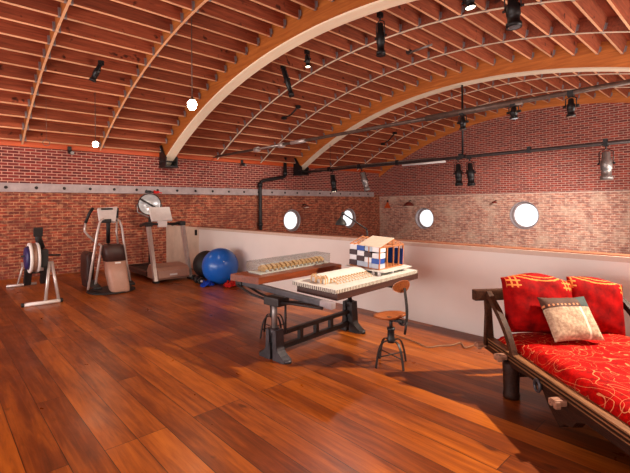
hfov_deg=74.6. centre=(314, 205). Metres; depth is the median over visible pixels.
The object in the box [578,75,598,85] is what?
joist
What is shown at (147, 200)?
fan
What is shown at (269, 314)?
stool
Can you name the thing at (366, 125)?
joist
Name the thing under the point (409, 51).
stub
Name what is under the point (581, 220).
wall
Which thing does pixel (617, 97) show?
trim
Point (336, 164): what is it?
joist
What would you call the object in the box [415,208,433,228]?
window
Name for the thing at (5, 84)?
joist
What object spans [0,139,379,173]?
trim
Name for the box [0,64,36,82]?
joist
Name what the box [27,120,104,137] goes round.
joist
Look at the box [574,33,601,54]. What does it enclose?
joist
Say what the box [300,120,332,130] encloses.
joist
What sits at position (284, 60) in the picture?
joist
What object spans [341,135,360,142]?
joist
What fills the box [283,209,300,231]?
window
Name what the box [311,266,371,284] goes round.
model
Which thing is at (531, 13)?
joist
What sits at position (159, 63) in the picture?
joist
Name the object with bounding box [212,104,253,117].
joist
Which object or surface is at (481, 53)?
joist
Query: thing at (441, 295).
wall
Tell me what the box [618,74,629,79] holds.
joist
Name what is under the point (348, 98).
joist
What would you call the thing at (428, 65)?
joist
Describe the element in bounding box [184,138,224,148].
joist
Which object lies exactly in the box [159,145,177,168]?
shoe
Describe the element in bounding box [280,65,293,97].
spotlight
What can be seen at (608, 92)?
joist
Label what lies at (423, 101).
joist
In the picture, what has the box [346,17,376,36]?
joist
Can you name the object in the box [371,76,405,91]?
joist
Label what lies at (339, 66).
joist
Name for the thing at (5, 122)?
joist
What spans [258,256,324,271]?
model
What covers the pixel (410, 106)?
joist
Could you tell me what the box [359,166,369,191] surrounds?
spotlight
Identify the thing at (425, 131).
joist
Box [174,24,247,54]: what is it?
joist
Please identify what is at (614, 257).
trim
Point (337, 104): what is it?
joist
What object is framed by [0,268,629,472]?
floor
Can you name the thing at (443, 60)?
joist
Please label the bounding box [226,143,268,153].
joist
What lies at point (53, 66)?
joist
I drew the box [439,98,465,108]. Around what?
joist
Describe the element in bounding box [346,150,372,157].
joist
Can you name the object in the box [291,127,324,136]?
joist
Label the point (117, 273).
elliptical trainer
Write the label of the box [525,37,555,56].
joist
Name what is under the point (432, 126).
joist
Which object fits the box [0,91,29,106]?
joist
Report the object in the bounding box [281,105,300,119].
bracket
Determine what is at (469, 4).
spotlight
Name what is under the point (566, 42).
joist
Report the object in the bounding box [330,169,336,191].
spotlight
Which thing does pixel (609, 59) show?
arch
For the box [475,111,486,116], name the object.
joist
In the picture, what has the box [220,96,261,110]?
joist
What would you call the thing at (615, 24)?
rib
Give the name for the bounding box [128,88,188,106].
joist
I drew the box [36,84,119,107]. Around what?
joist
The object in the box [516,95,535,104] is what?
joist
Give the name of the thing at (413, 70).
joist
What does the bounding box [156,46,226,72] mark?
joist
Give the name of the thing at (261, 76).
joist
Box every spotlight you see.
[89,60,103,82]
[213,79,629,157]
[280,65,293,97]
[304,49,310,67]
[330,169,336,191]
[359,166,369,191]
[374,11,386,56]
[453,157,463,185]
[461,0,475,10]
[465,155,475,185]
[502,0,523,30]
[597,142,615,179]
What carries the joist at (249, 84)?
attached to the ceiling
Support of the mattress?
on the daybed
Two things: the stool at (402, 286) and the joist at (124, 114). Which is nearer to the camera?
the stool at (402, 286)
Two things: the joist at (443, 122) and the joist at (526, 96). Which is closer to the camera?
the joist at (526, 96)
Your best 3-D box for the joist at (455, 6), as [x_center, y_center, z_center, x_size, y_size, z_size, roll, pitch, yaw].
[1.869,-3.226,6.282,1.467,0.248,0.093,0,0,-42]
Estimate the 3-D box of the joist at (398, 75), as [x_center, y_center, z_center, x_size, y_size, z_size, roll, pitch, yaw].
[2.185,-3.266,10.478,1.407,0.248,0.088,0,0,-42]
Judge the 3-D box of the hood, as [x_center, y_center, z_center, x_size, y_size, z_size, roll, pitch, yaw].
[-3.183,1.409,8.981,0.680,0.290,0.640,0,0,-43]
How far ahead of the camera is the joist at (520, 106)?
13.23 m
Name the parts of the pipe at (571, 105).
tie rod, spotlight, spotlight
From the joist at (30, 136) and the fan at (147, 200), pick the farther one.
the fan at (147, 200)
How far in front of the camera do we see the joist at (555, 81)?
11.07 m
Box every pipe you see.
[258,157,286,229]
[302,138,629,173]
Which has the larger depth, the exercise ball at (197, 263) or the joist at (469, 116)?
the joist at (469, 116)
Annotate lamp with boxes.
[92,108,97,146]
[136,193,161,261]
[187,16,196,109]
[335,212,367,238]
[403,200,413,206]
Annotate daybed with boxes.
[472,286,629,455]
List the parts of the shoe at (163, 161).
cheek plate, seat plate, cheek plate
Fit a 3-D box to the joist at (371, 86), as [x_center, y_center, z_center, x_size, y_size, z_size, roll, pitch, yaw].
[1.634,-3.151,11.071,1.407,0.248,0.101,0,0,-42]
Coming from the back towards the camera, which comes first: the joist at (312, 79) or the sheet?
the joist at (312, 79)
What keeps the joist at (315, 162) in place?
attached to the ceiling
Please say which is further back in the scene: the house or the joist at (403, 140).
the joist at (403, 140)
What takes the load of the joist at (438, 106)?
attached to the ceiling
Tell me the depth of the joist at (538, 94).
12.67 m
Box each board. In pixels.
[230,261,340,284]
[297,273,417,300]
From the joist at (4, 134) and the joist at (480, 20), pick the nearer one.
the joist at (480, 20)
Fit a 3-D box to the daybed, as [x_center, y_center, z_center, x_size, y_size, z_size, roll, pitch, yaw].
[2.192,1.153,2.777,1.391,0.821,2.108,0,0,-3]
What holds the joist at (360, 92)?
attached to the ceiling
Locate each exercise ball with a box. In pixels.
[193,251,209,277]
[202,248,238,283]
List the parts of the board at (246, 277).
card strip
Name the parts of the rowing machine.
leg, foot plate, monitor arm, handle, foot plate, leg, leg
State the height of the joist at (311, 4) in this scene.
0.245 m
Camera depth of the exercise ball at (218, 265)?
8.18 m
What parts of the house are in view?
floor plate, post frame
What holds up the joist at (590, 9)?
attached to the ceiling
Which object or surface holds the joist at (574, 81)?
attached to the ceiling
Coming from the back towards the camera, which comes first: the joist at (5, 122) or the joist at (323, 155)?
the joist at (323, 155)
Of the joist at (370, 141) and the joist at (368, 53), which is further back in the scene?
the joist at (370, 141)
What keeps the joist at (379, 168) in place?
attached to the ceiling
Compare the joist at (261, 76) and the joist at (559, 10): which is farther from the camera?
the joist at (261, 76)
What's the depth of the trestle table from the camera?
4.29 m
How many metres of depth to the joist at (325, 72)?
10.04 m
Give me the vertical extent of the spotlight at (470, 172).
0.738 m
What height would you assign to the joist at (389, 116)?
0.247 m
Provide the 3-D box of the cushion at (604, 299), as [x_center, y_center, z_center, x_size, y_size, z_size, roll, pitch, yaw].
[2.445,0.888,3.610,0.570,0.515,0.236,0,0,-1]
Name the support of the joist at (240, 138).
attached to the ceiling
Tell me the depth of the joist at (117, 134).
10.56 m
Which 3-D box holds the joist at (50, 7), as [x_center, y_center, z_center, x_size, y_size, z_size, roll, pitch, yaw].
[-4.481,-3.029,5.929,1.447,0.248,0.107,0,0,-42]
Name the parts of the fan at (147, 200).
dish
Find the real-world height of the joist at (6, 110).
0.237 m
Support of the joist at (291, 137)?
attached to the ceiling
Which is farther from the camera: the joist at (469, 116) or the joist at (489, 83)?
the joist at (469, 116)
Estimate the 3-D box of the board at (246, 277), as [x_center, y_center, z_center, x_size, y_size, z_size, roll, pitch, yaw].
[-0.289,0.803,4.947,0.453,0.132,1.443,0,0,40]
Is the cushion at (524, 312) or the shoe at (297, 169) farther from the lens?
the shoe at (297, 169)
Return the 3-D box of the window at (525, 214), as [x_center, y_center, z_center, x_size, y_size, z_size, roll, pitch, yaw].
[7.009,0.327,13.786,0.240,0.936,0.936,0,0,-43]
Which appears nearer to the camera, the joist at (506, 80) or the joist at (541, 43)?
the joist at (541, 43)
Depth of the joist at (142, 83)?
9.18 m
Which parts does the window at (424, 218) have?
pane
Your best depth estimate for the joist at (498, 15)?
6.94 m
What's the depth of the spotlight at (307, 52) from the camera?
8.35 m
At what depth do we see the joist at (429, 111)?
13.57 m
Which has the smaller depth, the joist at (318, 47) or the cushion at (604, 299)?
the cushion at (604, 299)
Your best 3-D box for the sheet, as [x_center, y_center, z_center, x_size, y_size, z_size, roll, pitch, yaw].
[0.511,0.804,4.664,0.561,0.064,1.595,0,0,42]
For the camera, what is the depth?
9.80 m
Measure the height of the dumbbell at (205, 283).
0.126 m
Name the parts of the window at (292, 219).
pane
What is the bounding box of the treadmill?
[128,207,191,283]
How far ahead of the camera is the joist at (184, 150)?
12.10 m
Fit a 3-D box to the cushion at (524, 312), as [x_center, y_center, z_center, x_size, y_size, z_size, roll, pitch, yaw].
[1.925,0.858,3.571,0.678,0.528,0.286,0,0,0]
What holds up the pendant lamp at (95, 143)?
hanging from the joist at (47, 78)
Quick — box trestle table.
[236,281,391,364]
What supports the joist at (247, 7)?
attached to the ceiling
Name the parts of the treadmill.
rail, post, post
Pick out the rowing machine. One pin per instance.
(35, 256)
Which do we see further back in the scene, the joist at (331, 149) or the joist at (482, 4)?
the joist at (331, 149)
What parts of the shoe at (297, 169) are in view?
cheek plate, seat plate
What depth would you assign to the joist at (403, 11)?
7.10 m
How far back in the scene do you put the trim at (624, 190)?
13.80 m
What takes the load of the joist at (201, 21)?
attached to the ceiling
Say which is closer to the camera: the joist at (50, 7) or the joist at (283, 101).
the joist at (50, 7)
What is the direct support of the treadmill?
on the floor
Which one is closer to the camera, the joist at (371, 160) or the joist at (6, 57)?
the joist at (6, 57)
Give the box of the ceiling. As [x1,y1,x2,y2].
[0,0,629,163]
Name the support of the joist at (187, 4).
attached to the ceiling
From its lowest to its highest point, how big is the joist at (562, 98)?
0.247 m
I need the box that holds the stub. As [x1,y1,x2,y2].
[406,43,432,54]
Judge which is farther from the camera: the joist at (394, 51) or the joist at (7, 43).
the joist at (394, 51)
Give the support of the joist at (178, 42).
attached to the ceiling
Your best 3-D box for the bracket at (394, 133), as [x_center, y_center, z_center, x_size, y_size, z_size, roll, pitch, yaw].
[2.683,-2.426,15.035,0.135,0.359,0.931,0,0,-23]
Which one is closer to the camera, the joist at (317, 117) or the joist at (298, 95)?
the joist at (298, 95)
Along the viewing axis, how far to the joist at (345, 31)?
7.96 m
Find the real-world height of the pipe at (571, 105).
0.418 m
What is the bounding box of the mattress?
[497,332,629,424]
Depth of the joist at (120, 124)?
10.29 m
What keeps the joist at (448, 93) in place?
attached to the ceiling
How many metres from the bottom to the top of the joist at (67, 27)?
0.248 m
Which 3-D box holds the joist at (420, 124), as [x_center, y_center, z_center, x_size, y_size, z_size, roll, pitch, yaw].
[3.233,-2.896,14.192,1.556,0.247,0.119,0,0,-43]
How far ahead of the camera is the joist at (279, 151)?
13.92 m
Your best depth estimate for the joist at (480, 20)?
7.39 m
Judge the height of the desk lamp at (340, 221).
0.708 m
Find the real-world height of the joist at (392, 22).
0.246 m
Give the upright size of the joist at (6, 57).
0.244 m
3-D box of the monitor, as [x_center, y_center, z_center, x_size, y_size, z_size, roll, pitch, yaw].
[-4.522,0.434,6.758,0.130,0.151,0.073,0,0,-43]
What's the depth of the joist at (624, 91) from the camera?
11.29 m
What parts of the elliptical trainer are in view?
arm, arm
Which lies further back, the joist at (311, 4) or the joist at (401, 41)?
the joist at (401, 41)
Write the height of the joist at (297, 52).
0.248 m
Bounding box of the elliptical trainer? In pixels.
[80,207,135,294]
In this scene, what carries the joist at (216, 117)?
attached to the ceiling
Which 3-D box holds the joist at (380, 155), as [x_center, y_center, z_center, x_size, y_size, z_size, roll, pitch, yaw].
[2.816,-2.008,16.930,1.466,0.237,0.151,0,0,-43]
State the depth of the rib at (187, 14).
7.97 m
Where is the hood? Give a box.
[147,261,189,280]
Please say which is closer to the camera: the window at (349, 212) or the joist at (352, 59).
the joist at (352, 59)
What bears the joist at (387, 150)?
attached to the ceiling
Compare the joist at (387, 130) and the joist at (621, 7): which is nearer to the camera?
the joist at (621, 7)
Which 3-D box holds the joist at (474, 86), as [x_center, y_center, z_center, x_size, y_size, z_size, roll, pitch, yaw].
[4.007,-3.337,11.059,1.487,0.246,0.077,0,0,-42]
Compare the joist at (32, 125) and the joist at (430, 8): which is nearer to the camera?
the joist at (430, 8)
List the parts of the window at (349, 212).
pane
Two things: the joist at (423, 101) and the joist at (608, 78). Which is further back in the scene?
the joist at (423, 101)
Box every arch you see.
[161,0,415,165]
[294,41,629,169]
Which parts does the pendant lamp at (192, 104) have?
cord, bulb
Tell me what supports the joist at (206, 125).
attached to the ceiling
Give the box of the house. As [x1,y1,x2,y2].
[345,236,410,275]
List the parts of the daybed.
head post, arm, leg, head rail, rail moulding, rail, arm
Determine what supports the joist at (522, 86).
attached to the ceiling
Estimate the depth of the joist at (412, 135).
15.91 m
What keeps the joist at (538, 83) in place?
attached to the ceiling
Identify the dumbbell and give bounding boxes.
[194,277,203,283]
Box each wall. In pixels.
[0,145,379,279]
[166,225,629,338]
[379,103,629,253]
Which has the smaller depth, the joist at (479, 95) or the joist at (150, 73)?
the joist at (150, 73)
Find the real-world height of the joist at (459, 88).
0.247 m
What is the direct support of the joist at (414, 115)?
attached to the ceiling
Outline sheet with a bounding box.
[292,268,416,293]
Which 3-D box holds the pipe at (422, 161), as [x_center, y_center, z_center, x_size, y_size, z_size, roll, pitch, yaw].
[3.813,-1.189,9.989,0.099,0.194,12.580,0,0,-43]
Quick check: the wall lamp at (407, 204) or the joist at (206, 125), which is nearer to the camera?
the joist at (206, 125)
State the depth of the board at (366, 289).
4.19 m
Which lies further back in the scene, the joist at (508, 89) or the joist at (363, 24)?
the joist at (508, 89)
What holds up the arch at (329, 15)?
attached to the ceiling
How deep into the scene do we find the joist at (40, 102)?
8.93 m
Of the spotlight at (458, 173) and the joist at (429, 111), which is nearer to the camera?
the spotlight at (458, 173)
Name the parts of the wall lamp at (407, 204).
lamp shade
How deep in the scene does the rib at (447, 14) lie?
7.95 m
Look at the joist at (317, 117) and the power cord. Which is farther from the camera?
the joist at (317, 117)
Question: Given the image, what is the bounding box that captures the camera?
[67,146,73,154]
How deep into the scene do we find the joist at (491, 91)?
12.25 m
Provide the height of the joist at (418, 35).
0.246 m
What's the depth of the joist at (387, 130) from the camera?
14.79 m
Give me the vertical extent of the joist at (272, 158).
0.231 m
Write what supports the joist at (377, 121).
attached to the ceiling
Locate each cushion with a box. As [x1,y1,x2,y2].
[501,273,571,332]
[537,296,604,341]
[566,277,625,335]
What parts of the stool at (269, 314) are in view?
leg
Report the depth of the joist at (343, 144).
14.73 m
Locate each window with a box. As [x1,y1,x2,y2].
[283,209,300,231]
[343,208,355,227]
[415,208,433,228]
[509,201,538,228]
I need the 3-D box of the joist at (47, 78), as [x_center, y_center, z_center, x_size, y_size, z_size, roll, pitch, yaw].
[-4.679,-2.451,8.422,1.566,0.243,0.136,0,0,-43]
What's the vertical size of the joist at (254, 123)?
0.241 m
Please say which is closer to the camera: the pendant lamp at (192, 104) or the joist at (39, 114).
the pendant lamp at (192, 104)
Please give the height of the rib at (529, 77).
2.115 m
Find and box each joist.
[0,0,60,17]
[0,3,54,31]
[0,19,49,44]
[0,35,45,57]
[0,50,40,69]
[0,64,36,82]
[0,78,33,94]
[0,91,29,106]
[0,104,26,117]
[0,117,24,129]
[0,129,21,140]
[24,132,100,146]
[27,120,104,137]
[30,108,109,127]
[33,97,114,117]
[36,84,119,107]
[40,72,125,96]
[44,59,132,86]
[48,46,138,76]
[53,33,146,65]
[58,19,154,55]
[64,5,163,44]
[70,0,172,33]
[102,139,160,152]
[107,129,166,143]
[111,0,183,22]
[111,119,172,134]
[117,109,178,125]
[122,99,185,116]
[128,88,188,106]
[134,78,200,99]
[141,67,208,90]
[148,57,216,81]
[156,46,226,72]
[161,0,194,10]
[165,35,236,63]
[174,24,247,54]
[178,147,218,156]
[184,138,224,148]
[185,12,259,45]
[190,130,231,141]
[196,1,271,36]
[197,121,237,133]
[204,112,245,125]
[208,0,285,28]
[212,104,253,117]
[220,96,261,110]
[222,151,262,160]
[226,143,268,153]
[229,87,270,102]
[232,135,275,145]
[238,79,279,95]
[239,127,282,139]
[247,119,290,132]
[249,71,286,87]
[250,0,300,19]
[254,112,298,125]
[260,62,300,80]
[263,104,307,118]
[264,155,295,162]
[270,148,302,156]
[271,97,316,111]
[272,54,312,73]
[281,90,325,105]
[282,141,309,149]
[284,134,316,143]
[285,47,324,65]
[291,0,317,10]
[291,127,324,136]
[292,81,336,98]
[298,39,337,58]
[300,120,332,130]
[302,74,347,92]
[309,113,341,124]
[310,159,331,166]
[312,31,351,52]
[313,67,358,86]
[317,106,350,118]
[318,153,337,160]
[325,60,371,80]
[325,147,345,154]
[327,100,360,113]
[329,24,367,45]
[332,141,352,148]
[332,162,356,166]
[337,94,370,107]
[338,53,384,74]
[339,155,365,162]
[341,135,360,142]
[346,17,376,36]
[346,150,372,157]
[347,88,381,101]
[351,131,368,136]
[352,47,398,69]
[353,144,379,151]
[358,123,377,131]
[359,81,392,96]
[361,138,387,146]
[363,166,381,170]
[364,10,401,32]
[367,42,413,63]
[367,159,386,162]
[368,118,386,124]
[369,132,395,141]
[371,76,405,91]
[373,153,395,159]
[378,112,395,120]
[378,127,404,136]
[381,148,402,154]
[384,70,418,86]
[385,4,420,26]
[385,34,429,58]
[389,143,410,149]
[390,107,405,115]
[391,124,413,131]
[396,117,422,126]
[397,138,418,145]
[399,65,431,81]
[401,28,446,53]
[401,103,416,110]
[405,133,426,140]
[406,0,441,20]
[406,112,432,122]
[412,98,427,106]
[413,60,446,76]
[415,128,435,135]
[417,107,441,114]
[420,23,464,49]
[423,123,444,131]
[425,94,439,101]
[428,55,461,72]
[429,103,452,111]
[433,119,454,127]
[435,0,464,15]
[437,90,452,97]
[439,18,484,45]
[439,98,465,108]
[443,116,460,121]
[446,51,478,68]
[451,86,465,93]
[452,95,477,105]
[462,13,505,41]
[463,47,495,65]
[464,113,475,119]
[465,91,489,102]
[468,83,479,89]
[474,0,488,10]
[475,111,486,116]
[478,87,503,99]
[482,43,514,61]
[482,80,493,86]
[485,9,528,38]
[493,84,517,96]
[498,78,509,83]
[503,40,534,59]
[503,97,522,107]
[508,82,531,94]
[516,76,525,80]
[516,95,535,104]
[520,5,552,35]
[524,79,547,91]
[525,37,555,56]
[532,93,549,102]
[540,1,578,33]
[541,77,563,89]
[546,91,564,100]
[549,35,577,55]
[559,76,580,88]
[571,0,607,31]
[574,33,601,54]
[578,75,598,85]
[585,91,595,98]
[598,74,616,82]
[599,88,612,97]
[601,33,627,53]
[607,0,629,30]
[615,88,629,97]
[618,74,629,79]
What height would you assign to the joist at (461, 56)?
0.246 m
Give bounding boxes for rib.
[21,0,71,143]
[99,0,207,150]
[217,0,569,159]
[260,16,629,162]
[329,72,629,166]
[357,78,629,170]
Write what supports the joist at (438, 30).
attached to the ceiling
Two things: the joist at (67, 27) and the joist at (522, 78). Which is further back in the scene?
the joist at (522, 78)
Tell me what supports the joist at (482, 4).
attached to the ceiling
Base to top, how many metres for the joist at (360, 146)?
0.239 m
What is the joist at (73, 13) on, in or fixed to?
attached to the ceiling
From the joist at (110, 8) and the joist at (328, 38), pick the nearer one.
the joist at (110, 8)
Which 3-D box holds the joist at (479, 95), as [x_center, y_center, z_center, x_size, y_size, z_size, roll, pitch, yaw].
[4.875,-3.322,12.424,1.557,0.247,0.082,0,0,-42]
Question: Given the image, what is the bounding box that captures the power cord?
[394,334,473,347]
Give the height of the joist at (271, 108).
0.244 m
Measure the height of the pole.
1.790 m
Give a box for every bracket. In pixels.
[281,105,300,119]
[381,132,396,144]
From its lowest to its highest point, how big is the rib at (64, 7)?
2.115 m
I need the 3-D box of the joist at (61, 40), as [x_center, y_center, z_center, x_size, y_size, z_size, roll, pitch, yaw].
[-3.886,-2.842,7.567,1.566,0.247,0.119,0,0,-43]
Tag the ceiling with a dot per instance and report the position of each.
(604, 5)
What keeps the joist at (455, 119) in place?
attached to the ceiling
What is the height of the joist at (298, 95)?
0.247 m
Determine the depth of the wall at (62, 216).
11.07 m
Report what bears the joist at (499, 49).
attached to the ceiling
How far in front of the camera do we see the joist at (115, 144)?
10.81 m
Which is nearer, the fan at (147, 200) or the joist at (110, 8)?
the joist at (110, 8)
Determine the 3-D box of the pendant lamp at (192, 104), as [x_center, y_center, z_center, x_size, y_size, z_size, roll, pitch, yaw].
[-2.007,-2.321,6.744,0.148,1.532,0.148,0,0,-43]
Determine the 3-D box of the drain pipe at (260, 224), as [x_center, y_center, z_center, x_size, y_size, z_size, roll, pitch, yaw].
[-1.403,1.416,13.997,1.205,6.150,0.145,0,0,-43]
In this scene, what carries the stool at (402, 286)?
on the floor
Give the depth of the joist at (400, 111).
13.12 m
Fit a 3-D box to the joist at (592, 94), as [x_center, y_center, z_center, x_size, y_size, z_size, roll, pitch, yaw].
[7.681,-3.270,11.691,1.467,0.248,0.093,0,0,-42]
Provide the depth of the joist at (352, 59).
9.46 m
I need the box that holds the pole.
[459,85,464,157]
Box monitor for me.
[33,227,42,236]
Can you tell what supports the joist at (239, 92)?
attached to the ceiling
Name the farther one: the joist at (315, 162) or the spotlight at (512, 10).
the joist at (315, 162)
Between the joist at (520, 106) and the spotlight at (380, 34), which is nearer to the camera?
the spotlight at (380, 34)
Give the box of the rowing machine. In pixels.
[6,227,62,307]
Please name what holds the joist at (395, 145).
attached to the ceiling
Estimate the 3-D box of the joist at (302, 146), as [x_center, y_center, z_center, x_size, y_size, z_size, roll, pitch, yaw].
[-0.735,-1.981,13.626,1.406,0.237,0.151,0,0,-43]
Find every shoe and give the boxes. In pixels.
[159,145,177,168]
[293,158,308,175]
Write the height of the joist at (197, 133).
0.237 m
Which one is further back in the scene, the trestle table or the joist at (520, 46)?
the joist at (520, 46)
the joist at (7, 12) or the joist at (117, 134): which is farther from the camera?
the joist at (117, 134)
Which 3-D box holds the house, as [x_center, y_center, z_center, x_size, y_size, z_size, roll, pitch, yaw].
[0.765,0.579,4.982,0.540,0.422,0.620,0,0,42]
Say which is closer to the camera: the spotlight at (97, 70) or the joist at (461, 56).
the spotlight at (97, 70)
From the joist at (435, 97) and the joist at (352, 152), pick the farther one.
the joist at (352, 152)
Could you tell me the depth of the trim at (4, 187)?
11.35 m
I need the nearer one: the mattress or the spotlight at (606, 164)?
the mattress
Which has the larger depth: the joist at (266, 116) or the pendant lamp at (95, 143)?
the joist at (266, 116)
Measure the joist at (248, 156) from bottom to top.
0.231 m
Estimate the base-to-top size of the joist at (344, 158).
0.234 m
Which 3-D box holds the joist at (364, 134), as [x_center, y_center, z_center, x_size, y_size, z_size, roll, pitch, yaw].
[1.295,-2.496,13.980,1.486,0.243,0.136,0,0,-43]
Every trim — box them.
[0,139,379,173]
[0,183,373,196]
[197,226,629,262]
[379,89,629,176]
[390,190,629,196]
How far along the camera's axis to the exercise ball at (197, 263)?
8.92 m
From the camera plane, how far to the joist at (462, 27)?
7.69 m
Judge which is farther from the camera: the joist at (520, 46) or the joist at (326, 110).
the joist at (326, 110)
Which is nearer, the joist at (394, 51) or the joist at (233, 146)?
the joist at (394, 51)
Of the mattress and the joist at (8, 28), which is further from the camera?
the joist at (8, 28)
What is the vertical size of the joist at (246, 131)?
0.239 m
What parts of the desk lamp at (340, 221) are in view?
lamp shade, arm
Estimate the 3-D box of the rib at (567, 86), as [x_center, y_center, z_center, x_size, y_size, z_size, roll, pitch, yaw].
[6.103,-2.426,12.286,0.036,2.115,12.850,0,0,-43]
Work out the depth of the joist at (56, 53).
7.78 m
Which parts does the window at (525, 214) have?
pane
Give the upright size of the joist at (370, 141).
0.241 m
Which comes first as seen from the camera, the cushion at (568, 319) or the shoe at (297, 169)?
the cushion at (568, 319)
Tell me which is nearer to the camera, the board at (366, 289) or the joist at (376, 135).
the board at (366, 289)
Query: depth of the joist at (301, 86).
10.63 m
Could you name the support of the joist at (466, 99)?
attached to the ceiling
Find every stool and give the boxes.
[259,293,283,338]
[373,280,409,370]
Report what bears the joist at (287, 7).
attached to the ceiling
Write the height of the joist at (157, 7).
0.248 m
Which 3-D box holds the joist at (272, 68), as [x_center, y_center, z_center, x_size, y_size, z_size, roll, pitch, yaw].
[-0.901,-3.056,9.260,1.467,0.248,0.107,0,0,-42]
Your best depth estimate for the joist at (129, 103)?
9.75 m
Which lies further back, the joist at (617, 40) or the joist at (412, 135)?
the joist at (412, 135)
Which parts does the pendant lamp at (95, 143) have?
cord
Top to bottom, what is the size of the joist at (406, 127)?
0.246 m

